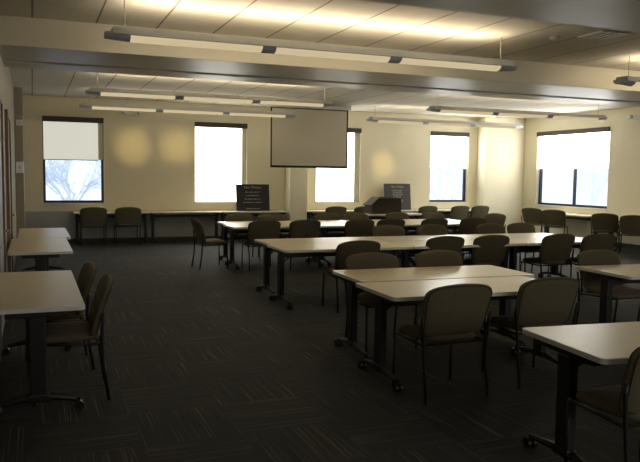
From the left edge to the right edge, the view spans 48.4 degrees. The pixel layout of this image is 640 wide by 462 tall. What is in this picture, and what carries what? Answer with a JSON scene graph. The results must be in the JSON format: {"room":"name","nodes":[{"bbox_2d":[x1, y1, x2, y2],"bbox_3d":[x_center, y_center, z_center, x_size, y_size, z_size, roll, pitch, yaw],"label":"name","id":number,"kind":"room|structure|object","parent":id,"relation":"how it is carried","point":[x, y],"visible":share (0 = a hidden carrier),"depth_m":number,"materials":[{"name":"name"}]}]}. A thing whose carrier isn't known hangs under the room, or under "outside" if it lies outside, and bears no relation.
{"room":"training room","nodes":[
{"label":"training room","id":0,"kind":"room"},
{"bbox_2d":[0,52,16,271],"bbox_3d":[-3.079,-0.584,6.496,0.200,3.340,20.400,-1,5,-22],"label":"wall","id":1,"kind":"structure","parent":0,"point":[6,85],"depth_m":11.53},
{"bbox_2d":[0,91,8,352],"bbox_3d":[-3.140,-0.176,7.046,0.082,2.440,1.580,-1,5,-22],"label":"door","id":2,"kind":"structure","parent":1,"relation":"in","point":[3,230],"depth_m":7.58,"materials":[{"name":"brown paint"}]},
{"bbox_2d":[4,109,14,271],"bbox_3d":[-4.317,-0.417,9.958,0.082,2.440,1.280,-1,5,-22],"label":"door","id":3,"kind":"structure","parent":1,"relation":"in","point":[10,214],"depth_m":9.39,"materials":[{"name":"wood"}]},
{"bbox_2d":[13,87,24,235],"bbox_3d":[-6.442,-1.310,15.299,0.160,3.340,1.500,-1,5,-22],"label":"wall pier","id":4,"kind":"object","parent":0,"point":[18,93],"visible":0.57,"depth_m":14.60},
{"bbox_2d":[16,161,22,172],"bbox_3d":[-6.150,-1.301,14.588,0.140,0.240,0.035,-1,5,-22],"label":"wall plate","id":5,"kind":"object","parent":4,"relation":"attached to","point":[19,165],"visible":1,"depth_m":14.58,"materials":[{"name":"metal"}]},
{"bbox_2d":[23,95,477,210],"bbox_3d":[-0.567,-1.492,18.588,14.120,3.340,0.220,-1,5,-22],"label":"wall","id":6,"kind":"structure","parent":0,"point":[149,157],"depth_m":17.36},
{"bbox_2d":[42,121,104,204],"bbox_3d":[-5.692,-1.614,16.462,1.370,1.995,0.195,-1,5,-22],"label":"window","id":7,"kind":"structure","parent":6,"relation":"in","point":[46,202],"depth_m":16.48,"materials":[{"name":"brown metal"}]},
{"bbox_2d":[42,116,103,160],"bbox_3d":[-5.667,-2.121,16.376,1.330,0.990,0.135,-1,5,-22],"label":"roller blind","id":8,"kind":"object","parent":7,"relation":"attached to","point":[64,137],"visible":1,"depth_m":16.39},
{"bbox_2d":[122,111,140,115],"bbox_3d":[-4.429,-2.778,16.741,0.440,0.114,0.114,-1,5,-22],"label":"emergency light","id":9,"kind":"object","parent":6,"relation":"attached to","point":[134,113],"visible":0.83,"depth_m":16.74,"materials":[{"name":"white plastic"}]},
{"bbox_2d":[195,122,247,202],"bbox_3d":[-2.459,-1.693,17.707,1.320,1.970,0.135,-1,5,-22],"label":"roller blind","id":10,"kind":"object","parent":6,"relation":"attached to","point":[220,148],"visible":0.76,"depth_m":17.72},
{"bbox_2d":[25,209,470,238],"bbox_3d":[-1.088,-0.227,18.360,12.020,0.640,0.008,-1,5,-22],"label":"trim","id":11,"kind":"structure","parent":6,"relation":"attached to","point":[163,226],"depth_m":17.07,"materials":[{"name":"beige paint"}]},
{"bbox_2d":[67,231,458,242],"bbox_3d":[-1.091,0.142,18.386,12.020,0.100,0.012,-1,5,-22],"label":"baseboard","id":12,"kind":"structure","parent":6,"relation":"attached to","point":[185,238],"depth_m":17.05,"materials":[{"name":"rubber"}]},
{"bbox_2d":[315,202,360,203],"bbox_3d":[0.467,-1.729,18.941,1.310,1.995,0.195,-1,5,-22],"label":"window","id":13,"kind":"structure","parent":6,"relation":"in","point":[315,202],"depth_m":18.92,"materials":[{"name":"brown metal"}]},
{"bbox_2d":[316,128,361,201],"bbox_3d":[0.486,-1.748,18.893,1.270,1.970,0.135,-1,5,-22],"label":"roller blind","id":14,"kind":"object","parent":6,"relation":"attached to","point":[332,184],"visible":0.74,"depth_m":19.01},
{"bbox_2d":[429,169,467,202],"bbox_3d":[3.630,-1.788,20.214,1.270,1.995,0.195,-1,5,-22],"label":"window","id":15,"kind":"structure","parent":6,"relation":"in","point":[464,170],"depth_m":20.47,"materials":[{"name":"brown metal"}]},
{"bbox_2d":[430,131,469,168],"bbox_3d":[3.659,-2.279,20.119,1.230,1.020,0.114,-1,5,-22],"label":"roller blind","id":16,"kind":"object","parent":6,"relation":"attached to","point":[448,149],"visible":1,"depth_m":20.15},
{"bbox_2d":[285,168,306,232],"bbox_3d":[-0.613,-1.464,18.221,0.460,3.340,0.430,-1,5,-22],"label":"wall column","id":17,"kind":"structure","parent":0,"point":[295,178],"depth_m":18.07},
{"bbox_2d":[0,234,639,461],"bbox_3d":[3.244,1.033,9.239,14.120,0.150,20.900,-1,5,-22],"label":"floor","id":18,"kind":"structure","parent":0,"point":[201,365],"depth_m":5.66,"materials":[{"name":"carpet"}]},
{"bbox_2d":[7,238,72,270],"bbox_3d":[-3.495,0.531,8.908,0.690,0.731,1.850,-1,5,-22],"label":"folding table","id":19,"kind":"object","parent":18,"relation":"on","point":[40,249],"visible":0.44,"depth_m":8.34,"materials":[{"name":"laminate"}]},
{"bbox_2d":[0,270,84,416],"bbox_3d":[-2.232,0.803,5.622,0.610,0.731,1.900,-1,5,-22],"label":"folding table","id":20,"kind":"object","parent":18,"relation":"on","point":[35,296],"visible":0.94,"depth_m":4.87,"materials":[{"name":"laminate"}]},
{"bbox_2d":[17,228,70,271],"bbox_3d":[-4.137,0.386,10.670,0.690,0.731,1.850,-1,5,-22],"label":"folding table","id":21,"kind":"object","parent":18,"relation":"on","point":[23,232],"visible":0.42,"depth_m":10.61,"materials":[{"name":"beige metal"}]},
{"bbox_2d":[25,261,96,375],"bbox_3d":[-2.193,0.703,6.032,0.570,0.868,0.610,-1,5,-24],"label":"chair","id":22,"kind":"object","parent":18,"relation":"on","point":[88,270],"visible":0.59,"depth_m":5.87,"materials":[{"name":"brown fabric"}]},
{"bbox_2d":[33,274,113,406],"bbox_3d":[-1.827,0.766,5.284,0.570,0.868,0.610,-1,5,-20],"label":"chair","id":23,"kind":"object","parent":18,"relation":"on","point":[58,333],"visible":0.87,"depth_m":5.10,"materials":[{"name":"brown fabric"}]},
{"bbox_2d":[79,207,107,245],"bbox_3d":[-5.146,-0.120,16.154,0.610,0.868,0.570,-1,5,-22],"label":"chair","id":24,"kind":"object","parent":18,"relation":"on","point":[89,216],"visible":1,"depth_m":15.94,"materials":[{"name":"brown fabric"}]},
{"bbox_2d":[73,211,149,244],"bbox_3d":[-4.834,-0.080,16.559,1.680,0.731,0.500,-1,5,-22],"label":"folding table","id":25,"kind":"object","parent":18,"relation":"on","point":[145,213],"visible":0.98,"depth_m":16.52,"materials":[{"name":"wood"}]},
{"bbox_2d":[114,207,141,244],"bbox_3d":[-4.443,-0.132,16.415,0.610,0.868,0.570,-1,5,-22],"label":"chair","id":26,"kind":"object","parent":18,"relation":"on","point":[124,216],"visible":1,"depth_m":16.20,"materials":[{"name":"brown fabric"}]},
{"bbox_2d":[148,211,220,242],"bbox_3d":[-3.258,-0.109,17.194,1.680,0.731,0.500,-1,5,-22],"label":"folding table","id":27,"kind":"object","parent":18,"relation":"on","point":[215,213],"visible":0.91,"depth_m":17.09,"materials":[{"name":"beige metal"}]},
{"bbox_2d":[191,218,228,269],"bbox_3d":[-1.945,0.207,12.459,0.570,0.868,0.610,-1,5,-24],"label":"chair","id":28,"kind":"object","parent":18,"relation":"on","point":[199,233],"visible":1,"depth_m":12.28,"materials":[{"name":"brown fabric"}]},
{"bbox_2d":[226,213,260,259],"bbox_3d":[-1.498,0.105,13.850,0.610,0.868,0.570,-1,5,-22],"label":"chair","id":29,"kind":"object","parent":18,"relation":"on","point":[238,216],"visible":0.43,"depth_m":13.97,"materials":[{"name":"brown fabric"}]},
{"bbox_2d":[219,210,287,239],"bbox_3d":[-1.681,-0.139,17.829,1.680,0.731,0.500,-1,5,-22],"label":"folding table","id":30,"kind":"object","parent":18,"relation":"on","point":[223,213],"visible":0.57,"depth_m":17.54,"materials":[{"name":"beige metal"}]},
{"bbox_2d":[236,184,269,210],"bbox_3d":[-1.675,-0.833,17.756,0.860,0.662,0.107,-1,5,-22],"label":"sign board","id":31,"kind":"object","parent":30,"relation":"on","point":[249,197],"visible":1,"depth_m":17.74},
{"bbox_2d":[241,220,280,270],"bbox_3d":[-1.026,0.226,12.363,0.610,0.868,0.570,-1,5,-22],"label":"chair","id":32,"kind":"object","parent":18,"relation":"on","point":[260,229],"visible":0.74,"depth_m":12.13,"materials":[{"name":"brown fabric"}]},
{"bbox_2d":[217,221,311,263],"bbox_3d":[-1.043,0.199,13.582,1.700,0.731,0.770,-1,5,-22],"label":"folding table","id":33,"kind":"object","parent":18,"relation":"on","point":[225,231],"visible":0.41,"depth_m":13.30,"materials":[{"name":"laminate"}]},
{"bbox_2d":[223,223,325,269],"bbox_3d":[-0.826,0.260,12.831,1.700,0.731,0.770,-1,5,-22],"label":"folding table","id":34,"kind":"object","parent":18,"relation":"on","point":[233,228],"visible":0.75,"depth_m":12.52,"materials":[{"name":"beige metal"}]},
{"bbox_2d":[257,213,291,258],"bbox_3d":[-0.895,0.093,14.093,0.610,0.868,0.570,-1,5,-22],"label":"chair","id":35,"kind":"object","parent":18,"relation":"on","point":[267,216],"visible":0.34,"depth_m":14.23,"materials":[{"name":"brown fabric"}]},
{"bbox_2d":[288,220,320,269],"bbox_3d":[-0.340,0.213,12.639,0.610,0.868,0.570,-1,5,-22],"label":"chair","id":36,"kind":"object","parent":18,"relation":"on","point":[298,228],"visible":0.6,"depth_m":12.40,"materials":[{"name":"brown fabric"}]},
{"bbox_2d":[254,237,388,298],"bbox_3d":[0.019,0.493,9.979,1.750,0.731,0.770,-1,5,-22],"label":"folding table","id":37,"kind":"object","parent":18,"relation":"on","point":[262,242],"visible":0.47,"depth_m":9.71,"materials":[{"name":"laminate"}]},
{"bbox_2d":[314,213,343,236],"bbox_3d":[0.227,0.072,14.544,0.610,0.868,0.570,-1,5,-22],"label":"chair","id":38,"kind":"object","parent":18,"relation":"on","point":[320,216],"visible":0.41,"depth_m":14.65,"materials":[{"name":"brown fabric"}]},
{"bbox_2d":[307,210,353,219],"bbox_3d":[0.443,-0.178,18.684,1.740,0.731,0.500,-1,5,-22],"label":"folding table","id":39,"kind":"object","parent":18,"relation":"on","point":[309,212],"visible":0.13,"depth_m":18.35,"materials":[{"name":"brown wood"}]},
{"bbox_2d":[325,206,346,237],"bbox_3d":[0.325,-0.212,18.227,0.610,0.868,0.570,-1,5,-22],"label":"chair","id":40,"kind":"object","parent":18,"relation":"on","point":[339,210],"visible":0.34,"depth_m":17.97,"materials":[{"name":"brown fabric"}]},
{"bbox_2d":[267,242,412,309],"bbox_3d":[0.255,0.553,9.235,1.750,0.731,0.770,-1,5,-22],"label":"folding table","id":41,"kind":"object","parent":18,"relation":"on","point":[287,251],"visible":0.66,"depth_m":8.97,"materials":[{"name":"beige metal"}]},
{"bbox_2d":[306,220,378,252],"bbox_3d":[0.543,0.170,14.220,1.700,0.731,0.770,-1,5,-22],"label":"folding table","id":42,"kind":"object","parent":18,"relation":"on","point":[321,221],"visible":0.06,"depth_m":14.10,"materials":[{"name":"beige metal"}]},
{"bbox_2d":[322,240,380,312],"bbox_3d":[0.382,0.523,8.770,0.610,0.868,0.570,-1,5,-22],"label":"chair","id":43,"kind":"object","parent":18,"relation":"on","point":[344,250],"visible":0.44,"depth_m":8.49,"materials":[{"name":"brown fabric"}]},
{"bbox_2d":[335,219,373,258],"bbox_3d":[0.634,0.195,13.031,0.610,0.868,0.570,-1,5,-22],"label":"chair","id":44,"kind":"object","parent":18,"relation":"on","point":[355,227],"visible":0.47,"depth_m":12.78,"materials":[{"name":"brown fabric"}]},
{"bbox_2d":[343,212,368,219],"bbox_3d":[0.830,0.061,14.787,0.610,0.868,0.570,-1,5,-22],"label":"chair","id":45,"kind":"object","parent":18,"relation":"on","point":[355,215],"visible":0.24,"depth_m":14.95,"materials":[{"name":"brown fabric"}]},
{"bbox_2d":[313,222,408,265],"bbox_3d":[0.760,0.231,13.469,1.700,0.731,0.770,-1,5,-22],"label":"folding table","id":46,"kind":"object","parent":18,"relation":"on","point":[323,231],"visible":0.33,"depth_m":13.15,"materials":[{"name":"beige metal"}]},
{"bbox_2d":[354,206,374,219],"bbox_3d":[1.057,-0.226,18.522,0.610,0.868,0.570,-1,5,-22],"label":"chair","id":47,"kind":"object","parent":18,"relation":"on","point":[360,209],"visible":0.16,"depth_m":18.21,"materials":[{"name":"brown fabric"}]},
{"bbox_2d":[344,252,417,351],"bbox_3d":[0.590,0.667,6.952,0.610,0.868,0.570,-1,5,-20],"label":"chair","id":48,"kind":"object","parent":18,"relation":"on","point":[369,260],"visible":0.45,"depth_m":7.07,"materials":[{"name":"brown fabric"}]},
{"bbox_2d":[377,218,404,227],"bbox_3d":[1.218,0.184,13.266,0.610,0.868,0.570,-1,5,-22],"label":"chair","id":49,"kind":"object","parent":18,"relation":"on","point":[399,222],"visible":0.23,"depth_m":12.99,"materials":[{"name":"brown fabric"}]},
{"bbox_2d":[372,225,414,256],"bbox_3d":[1.153,0.353,11.080,0.610,0.868,0.570,-1,5,-22],"label":"chair","id":50,"kind":"object","parent":18,"relation":"on","point":[381,230],"visible":0.31,"depth_m":11.23,"materials":[{"name":"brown fabric"}]},
{"bbox_2d":[365,213,421,235],"bbox_3d":[1.616,-0.058,17.329,1.830,0.731,0.700,-1,5,-22],"label":"folding table","id":51,"kind":"object","parent":18,"relation":"on","point":[417,215],"visible":0.09,"depth_m":17.22,"materials":[{"name":"laminate"}]},
{"bbox_2d":[363,196,402,213],"bbox_3d":[1.518,-0.630,17.339,0.855,0.405,0.460,-1,5,-22],"label":"lectern","id":52,"kind":"object","parent":51,"relation":"on","point":[373,205],"visible":0.8,"depth_m":17.15,"materials":[{"name":"brown wood"}]},
{"bbox_2d":[385,212,416,235],"bbox_3d":[1.739,0.044,15.153,0.610,0.868,0.570,-1,5,-22],"label":"chair","id":53,"kind":"object","parent":18,"relation":"on","point":[397,215],"visible":0.34,"depth_m":15.29,"materials":[{"name":"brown fabric"}]},
{"bbox_2d":[410,206,437,235],"bbox_3d":[2.801,-0.259,19.224,0.610,0.868,0.570,-1,5,-22],"label":"chair","id":54,"kind":"object","parent":18,"relation":"on","point":[423,209],"visible":0.25,"depth_m":18.94,"materials":[{"name":"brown fabric"}]},
{"bbox_2d":[371,234,479,247],"bbox_3d":[1.652,0.462,10.636,1.750,0.731,0.770,-1,5,-22],"label":"folding table","id":55,"kind":"object","parent":18,"relation":"on","point":[465,236],"visible":0.09,"depth_m":10.58,"materials":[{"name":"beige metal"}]},
{"bbox_2d":[409,218,447,260],"bbox_3d":[2.072,0.168,13.610,0.610,0.868,0.570,-1,5,-22],"label":"chair","id":56,"kind":"object","parent":18,"relation":"on","point":[440,221],"visible":0.27,"depth_m":13.34,"materials":[{"name":"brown fabric"}]},
{"bbox_2d":[332,265,533,359],"bbox_3d":[1.059,0.755,6.765,1.760,0.731,0.770,-1,5,-19],"label":"folding table","id":57,"kind":"object","parent":18,"relation":"on","point":[353,276],"visible":0.72,"depth_m":6.62,"materials":[{"name":"laminate"}]},
{"bbox_2d":[402,219,464,254],"bbox_3d":[2.129,0.140,14.859,1.700,0.731,0.770,-1,5,-22],"label":"folding table","id":58,"kind":"object","parent":18,"relation":"on","point":[454,231],"visible":0.09,"depth_m":15.03,"materials":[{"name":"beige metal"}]},
{"bbox_2d":[421,212,451,233],"bbox_3d":[2.555,0.029,15.482,0.610,0.868,0.570,-1,5,-22],"label":"chair","id":59,"kind":"object","parent":18,"relation":"on","point":[426,215],"visible":0.26,"depth_m":15.63,"materials":[{"name":"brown fabric"}]},
{"bbox_2d":[409,236,464,267],"bbox_3d":[1.565,0.475,9.580,0.610,0.868,0.570,-1,5,-22],"label":"chair","id":60,"kind":"object","parent":18,"relation":"on","point":[452,243],"visible":0.31,"depth_m":9.32,"materials":[{"name":"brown fabric"}]},
{"bbox_2d":[404,221,470,262],"bbox_3d":[2.346,0.201,14.108,1.700,0.731,0.770,-1,5,-22],"label":"folding table","id":61,"kind":"object","parent":18,"relation":"on","point":[450,223],"visible":0.18,"depth_m":13.83,"materials":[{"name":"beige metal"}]},
{"bbox_2d":[416,224,461,254],"bbox_3d":[1.885,0.340,11.375,0.610,0.868,0.570,-1,5,-22],"label":"chair","id":62,"kind":"object","parent":18,"relation":"on","point":[426,229],"visible":0.23,"depth_m":11.53,"materials":[{"name":"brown fabric"}]},
{"bbox_2d":[391,283,491,404],"bbox_3d":[0.921,0.792,5.397,0.610,0.868,0.570,-1,5,-23],"label":"chair","id":63,"kind":"object","parent":18,"relation":"on","point":[454,313],"visible":0.99,"depth_m":5.18,"materials":[{"name":"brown fabric"}]},
{"bbox_2d":[414,250,485,342],"bbox_3d":[1.320,0.650,7.289,0.610,0.868,0.570,-1,5,-23],"label":"chair","id":64,"kind":"object","parent":18,"relation":"on","point":[430,258],"visible":0.34,"depth_m":7.44,"materials":[{"name":"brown fabric"}]},
{"bbox_2d":[356,276,557,391],"bbox_3d":[1.206,0.819,5.974,1.680,0.731,0.770,-1,5,-20],"label":"folding table","id":65,"kind":"object","parent":18,"relation":"on","point":[387,293],"visible":0.71,"depth_m":5.76,"materials":[{"name":"laminate"}]},
{"bbox_2d":[389,239,524,268],"bbox_3d":[1.887,0.523,9.893,1.750,0.731,0.770,-1,5,-22],"label":"folding table","id":66,"kind":"object","parent":18,"relation":"on","point":[418,246],"visible":0.16,"depth_m":9.63,"materials":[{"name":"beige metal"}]},
{"bbox_2d":[450,206,468,234],"bbox_3d":[3.728,-0.276,19.597,0.610,0.868,0.570,-1,5,-22],"label":"chair","id":67,"kind":"object","parent":18,"relation":"on","point":[457,212],"visible":0.59,"depth_m":19.36,"materials":[{"name":"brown fabric"}]},
{"bbox_2d":[458,217,485,258],"bbox_3d":[2.860,0.154,13.927,0.610,0.868,0.570,-1,5,-22],"label":"chair","id":68,"kind":"object","parent":18,"relation":"on","point":[467,226],"visible":0.44,"depth_m":13.66,"materials":[{"name":"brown fabric"}]},
{"bbox_2d":[470,206,488,217],"bbox_3d":[4.331,-0.287,19.840,0.610,0.868,0.570,-1,5,-22],"label":"chair","id":69,"kind":"object","parent":18,"relation":"on","point":[476,211],"visible":0.41,"depth_m":19.59,"materials":[{"name":"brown fabric"}]},
{"bbox_2d":[463,235,509,267],"bbox_3d":[2.238,0.462,9.861,0.610,0.868,0.570,-1,5,-22],"label":"chair","id":70,"kind":"object","parent":18,"relation":"on","point":[492,250],"visible":0.78,"depth_m":9.64,"materials":[{"name":"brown fabric"}]},
{"bbox_2d":[484,213,505,227],"bbox_3d":[3.611,0.056,15.306,0.570,0.868,0.610,-3,6,-37],"label":"chair","id":71,"kind":"object","parent":18,"relation":"on","point":[497,218],"visible":0.38,"depth_m":15.37,"materials":[{"name":"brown fabric"}]},
{"bbox_2d":[476,223,520,270],"bbox_3d":[2.943,0.320,11.801,0.610,0.868,0.570,-1,5,-22],"label":"chair","id":72,"kind":"object","parent":18,"relation":"on","point":[486,228],"visible":0.34,"depth_m":11.95,"materials":[{"name":"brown fabric"}]},
{"bbox_2d":[468,233,567,276],"bbox_3d":[3.168,0.434,11.246,1.500,0.731,0.770,-1,5,-22],"label":"folding table","id":73,"kind":"object","parent":18,"relation":"on","point":[554,269],"visible":0.22,"depth_m":11.39,"materials":[{"name":"laminate"}]},
{"bbox_2d":[507,223,550,275],"bbox_3d":[3.518,0.309,12.032,0.610,0.868,0.570,-1,5,-22],"label":"chair","id":74,"kind":"object","parent":18,"relation":"on","point":[514,227],"visible":0.34,"depth_m":12.16,"materials":[{"name":"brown fabric"}]},
{"bbox_2d":[481,277,579,388],"bbox_3d":[1.717,0.770,5.814,0.610,0.868,0.570,-1,5,-22],"label":"chair","id":75,"kind":"object","parent":18,"relation":"on","point":[548,301],"visible":0.91,"depth_m":5.59,"materials":[{"name":"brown fabric"}]},
{"bbox_2d":[521,208,548,232],"bbox_3d":[5.673,-0.187,18.773,0.610,0.868,0.570,5,6,44],"label":"chair","id":76,"kind":"object","parent":18,"relation":"on","point":[532,216],"visible":0.77,"depth_m":18.58,"materials":[{"name":"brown fabric"}]},
{"bbox_2d":[509,237,582,280],"bbox_3d":[3.404,0.495,10.503,1.500,0.731,0.770,-1,5,-22],"label":"folding table","id":77,"kind":"object","parent":18,"relation":"on","point":[529,242],"visible":0.14,"depth_m":10.25,"materials":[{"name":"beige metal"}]},
{"bbox_2d":[520,233,574,277],"bbox_3d":[3.255,0.448,10.206,0.610,0.868,0.570,-1,5,-24],"label":"chair","id":78,"kind":"object","parent":18,"relation":"on","point":[555,249],"visible":0.94,"depth_m":9.99,"materials":[{"name":"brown fabric"}]},
{"bbox_2d":[541,209,567,233],"bbox_3d":[5.907,-0.118,17.923,0.610,0.868,0.570,3,5,30],"label":"chair","id":79,"kind":"object","parent":18,"relation":"on","point":[551,218],"visible":0.91,"depth_m":17.72,"materials":[{"name":"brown fabric"}]},
{"bbox_2d":[544,213,597,233],"bbox_3d":[6.460,-0.082,18.419,0.620,0.731,1.950,-1,5,-22],"label":"folding table","id":80,"kind":"object","parent":18,"relation":"on","point":[567,214],"visible":0.14,"depth_m":18.03,"materials":[{"name":"laminate"}]},
{"bbox_2d":[522,321,639,461],"bbox_3d":[2.173,0.968,4.207,1.800,0.731,0.770,-1,5,-16],"label":"folding table","id":81,"kind":"object","parent":18,"relation":"on","point":[600,344],"visible":0.98,"depth_m":3.96,"materials":[{"name":"laminate"}]},
{"bbox_2d":[560,234,615,294],"bbox_3d":[3.874,0.448,10.305,0.610,0.868,0.570,-1,5,-19],"label":"chair","id":82,"kind":"object","parent":18,"relation":"on","point":[593,241],"visible":0.42,"depth_m":10.04,"materials":[{"name":"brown fabric"}]},
{"bbox_2d":[563,347,639,461],"bbox_3d":[1.696,0.929,3.753,0.610,0.868,0.570,-1,5,-19],"label":"chair","id":83,"kind":"object","parent":18,"relation":"on","point":[622,401],"visible":1,"depth_m":3.55,"materials":[{"name":"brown fabric"}]},
{"bbox_2d":[590,213,618,251],"bbox_3d":[6.553,0.011,16.363,0.610,0.868,0.570,3,5,28],"label":"chair","id":84,"kind":"object","parent":18,"relation":"on","point":[601,222],"visible":0.94,"depth_m":16.15,"materials":[{"name":"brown fabric"}]},
{"bbox_2d":[575,249,639,324],"bbox_3d":[3.096,0.652,7.552,0.610,0.868,0.570,-1,5,-22],"label":"chair","id":85,"kind":"object","parent":18,"relation":"on","point":[595,256],"visible":0.58,"depth_m":7.61,"materials":[{"name":"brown fabric"}]},
{"bbox_2d":[576,264,639,322],"bbox_3d":[3.610,0.746,7.297,1.800,0.731,0.800,-1,5,-18],"label":"folding table","id":86,"kind":"object","parent":18,"relation":"on","point":[610,275],"visible":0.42,"depth_m":7.02,"materials":[{"name":"laminate"}]},
{"bbox_2d":[618,215,639,253],"bbox_3d":[6.891,0.071,15.646,0.610,0.868,0.570,3,5,26],"label":"chair","id":87,"kind":"object","parent":18,"relation":"on","point":[629,225],"visible":1,"depth_m":15.48,"materials":[{"name":"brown fabric"}]},
{"bbox_3d":[2.076,-0.209,19.341,1.740,0.731,0.500,-1,5,-22],"label":"folding table","id":88,"kind":"object","parent":18,"relation":"on","visible":0},
{"bbox_2d":[384,184,410,209],"bbox_3d":[2.098,-0.928,19.305,0.800,0.706,0.107,-1,5,-22],"label":"sign board","id":89,"kind":"object","parent":88,"relation":"on","point":[390,190],"visible":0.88,"depth_m":19.34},
{"bbox_2d":[0,0,639,118],"bbox_3d":[3.288,-2.446,8.968,14.120,0.150,20.900,-1,5,-22],"label":"ceiling","id":90,"kind":"structure","parent":0,"point":[360,23],"depth_m":8.75,"materials":[{"name":"white tile"}]},
{"bbox_2d":[79,102,295,117],"bbox_3d":[-2.733,-2.732,15.328,4.650,0.415,0.224,-1,5,-22],"label":"pendant light","id":91,"kind":"object","parent":90,"relation":"hanging from","point":[87,105],"visible":0.98,"depth_m":15.19,"materials":[{"name":"grey metal"}]},
{"bbox_2d":[85,73,335,106],"bbox_3d":[-1.827,-2.520,12.737,4.510,0.415,0.224,-1,5,-22],"label":"pendant light","id":92,"kind":"object","parent":90,"relation":"hanging from","point":[98,91],"visible":0.97,"depth_m":12.59,"materials":[{"name":"grey metal"}]},
{"bbox_2d":[267,104,350,168],"bbox_3d":[-0.250,-2.292,17.255,2.120,1.529,0.140,-1,5,-22],"label":"projection screen","id":93,"kind":"object","parent":90,"relation":"hanging from","point":[316,137],"visible":0.88,"depth_m":17.23,"materials":[{"name":"grey fabric"}]},
{"bbox_2d":[104,0,517,70],"bbox_3d":[0.137,-2.116,7.864,4.840,0.415,0.224,-1,5,-22],"label":"pendant light","id":94,"kind":"object","parent":90,"relation":"hanging from","point":[126,34],"visible":1,"depth_m":7.64,"materials":[{"name":"grey metal"}]},
{"bbox_2d":[0,15,639,106],"bbox_3d":[2.407,-2.392,11.159,13.520,0.320,1.800,-1,5,-22],"label":"ceiling beam","id":95,"kind":"structure","parent":90,"relation":"attached to","point":[25,39],"depth_m":9.59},
{"bbox_2d":[2,60,639,102],"bbox_3d":[2.291,-2.249,11.454,13.520,0.012,0.050,-1,5,-22],"label":"trim","id":96,"kind":"structure","parent":95,"relation":"attached to","point":[2,60],"depth_m":10.35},
{"bbox_2d":[366,117,523,128],"bbox_3d":[3.235,-2.861,17.945,4.500,0.415,0.224,-1,5,-22],"label":"pendant light","id":97,"kind":"object","parent":90,"relation":"hanging from","point":[371,119],"visible":0.98,"depth_m":17.80,"materials":[{"name":"white metal"}]},
{"bbox_2d":[362,0,639,31],"bbox_3d":[4.321,-1.999,6.421,13.520,0.320,1.550,-1,5,-22],"label":"ceiling beam","id":98,"kind":"structure","parent":90,"relation":"attached to","point":[624,15],"depth_m":5.87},
{"bbox_2d":[426,102,606,120],"bbox_3d":[4.268,-2.625,15.083,4.530,0.415,0.224,-1,5,-22],"label":"pendant light","id":99,"kind":"object","parent":90,"relation":"hanging from","point":[439,109],"visible":0.94,"depth_m":14.93,"materials":[{"name":"white metal"}]},
{"bbox_2d":[578,30,629,39],"bbox_3d":[3.371,-2.325,8.471,0.420,0.012,0.420,-1,5,-22],"label":"ceiling vent","id":100,"kind":"object","parent":90,"relation":"in","point":[603,34],"visible":1,"depth_m":8.44,"materials":[{"name":"metal"}]},
{"bbox_2d":[613,56,639,86],"bbox_3d":[6.373,-2.261,10.739,4.880,0.415,0.224,-1,5,-22],"label":"pendant light","id":101,"kind":"object","parent":90,"relation":"hanging from","point":[632,81],"visible":1,"depth_m":9.84,"materials":[{"name":"grey metal"}]},
{"bbox_2d":[476,117,524,232],"bbox_3d":[5.197,-1.573,20.576,1.340,3.340,0.400,-1,5,-22],"label":"column","id":102,"kind":"object","parent":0,"point":[500,151],"visible":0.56,"depth_m":20.37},
{"bbox_2d":[522,107,639,244],"bbox_3d":[9.656,-0.821,11.622,0.220,3.340,20.400,-1,5,-22],"label":"wall","id":103,"kind":"structure","parent":0,"point":[623,192],"depth_m":17.53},
{"bbox_2d":[539,134,573,167],"bbox_3d":[6.434,-2.165,19.421,0.003,0.910,1.368,-1,5,-22],"label":"shade","id":104,"kind":"object","parent":103,"relation":"attached to","point":[556,151],"depth_m":19.39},
{"bbox_2d":[534,169,606,209],"bbox_3d":[6.680,-1.640,18.865,0.195,2.045,2.740,-1,5,-22],"label":"window","id":105,"kind":"structure","parent":103,"relation":"in","point":[540,202],"depth_m":18.88,"materials":[{"name":"brown metal"}]},
{"bbox_2d":[537,127,609,168],"bbox_3d":[6.630,-2.155,18.802,0.114,1.030,2.700,-1,5,-22],"label":"roller blind","id":106,"kind":"object","parent":103,"relation":"attached to","point":[590,150],"visible":1,"depth_m":18.69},
{"bbox_2d":[574,132,609,167],"bbox_3d":[6.936,-2.062,18.181,0.003,0.910,1.268,-1,5,-22],"label":"shade","id":107,"kind":"object","parent":103,"relation":"attached to","point":[591,150],"depth_m":18.16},
{"bbox_2d":[614,242,639,248],"bbox_3d":[9.603,0.811,11.520,0.012,0.100,20.000,-1,5,-22],"label":"baseboard","id":108,"kind":"structure","parent":103,"relation":"attached to","point":[625,245],"depth_m":16.97,"materials":[{"name":"rubber"}]},
{"label":"outside","id":109,"kind":"structure","parent":0,"visible":0},
{"bbox_3d":[4.559,0.417,23.512,54.000,0.100,48.000,-1,5,-22],"label":"ground","id":110,"kind":"structure","parent":109,"visible":0},
{"bbox_2d":[45,160,100,199],"bbox_3d":[-7.071,-1.423,19.967,3.770,3.937,2.338,0,5,-13],"label":"bare tree","id":111,"kind":"object","parent":110,"relation":"on","point":[49,180],"visible":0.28,"depth_m":20.04,"materials":[{"name":"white plant"}]},
{"bbox_2d":[430,168,462,199],"bbox_3d":[4.152,-1.597,25.611,3.850,3.692,2.806,-2,5,-34],"label":"bare tree","id":112,"kind":"object","parent":110,"relation":"on","point":[442,170],"visible":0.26,"depth_m":25.92,"materials":[{"name":"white plant"}]},
{"bbox_2d":[551,162,607,205],"bbox_3d":[9.046,-1.259,24.201,2.437,3.351,3.691,1,4,-1],"label":"bare tree","id":113,"kind":"object","parent":110,"relation":"on","point":[595,172],"visible":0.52,"depth_m":23.70,"materials":[{"name":"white plant"}]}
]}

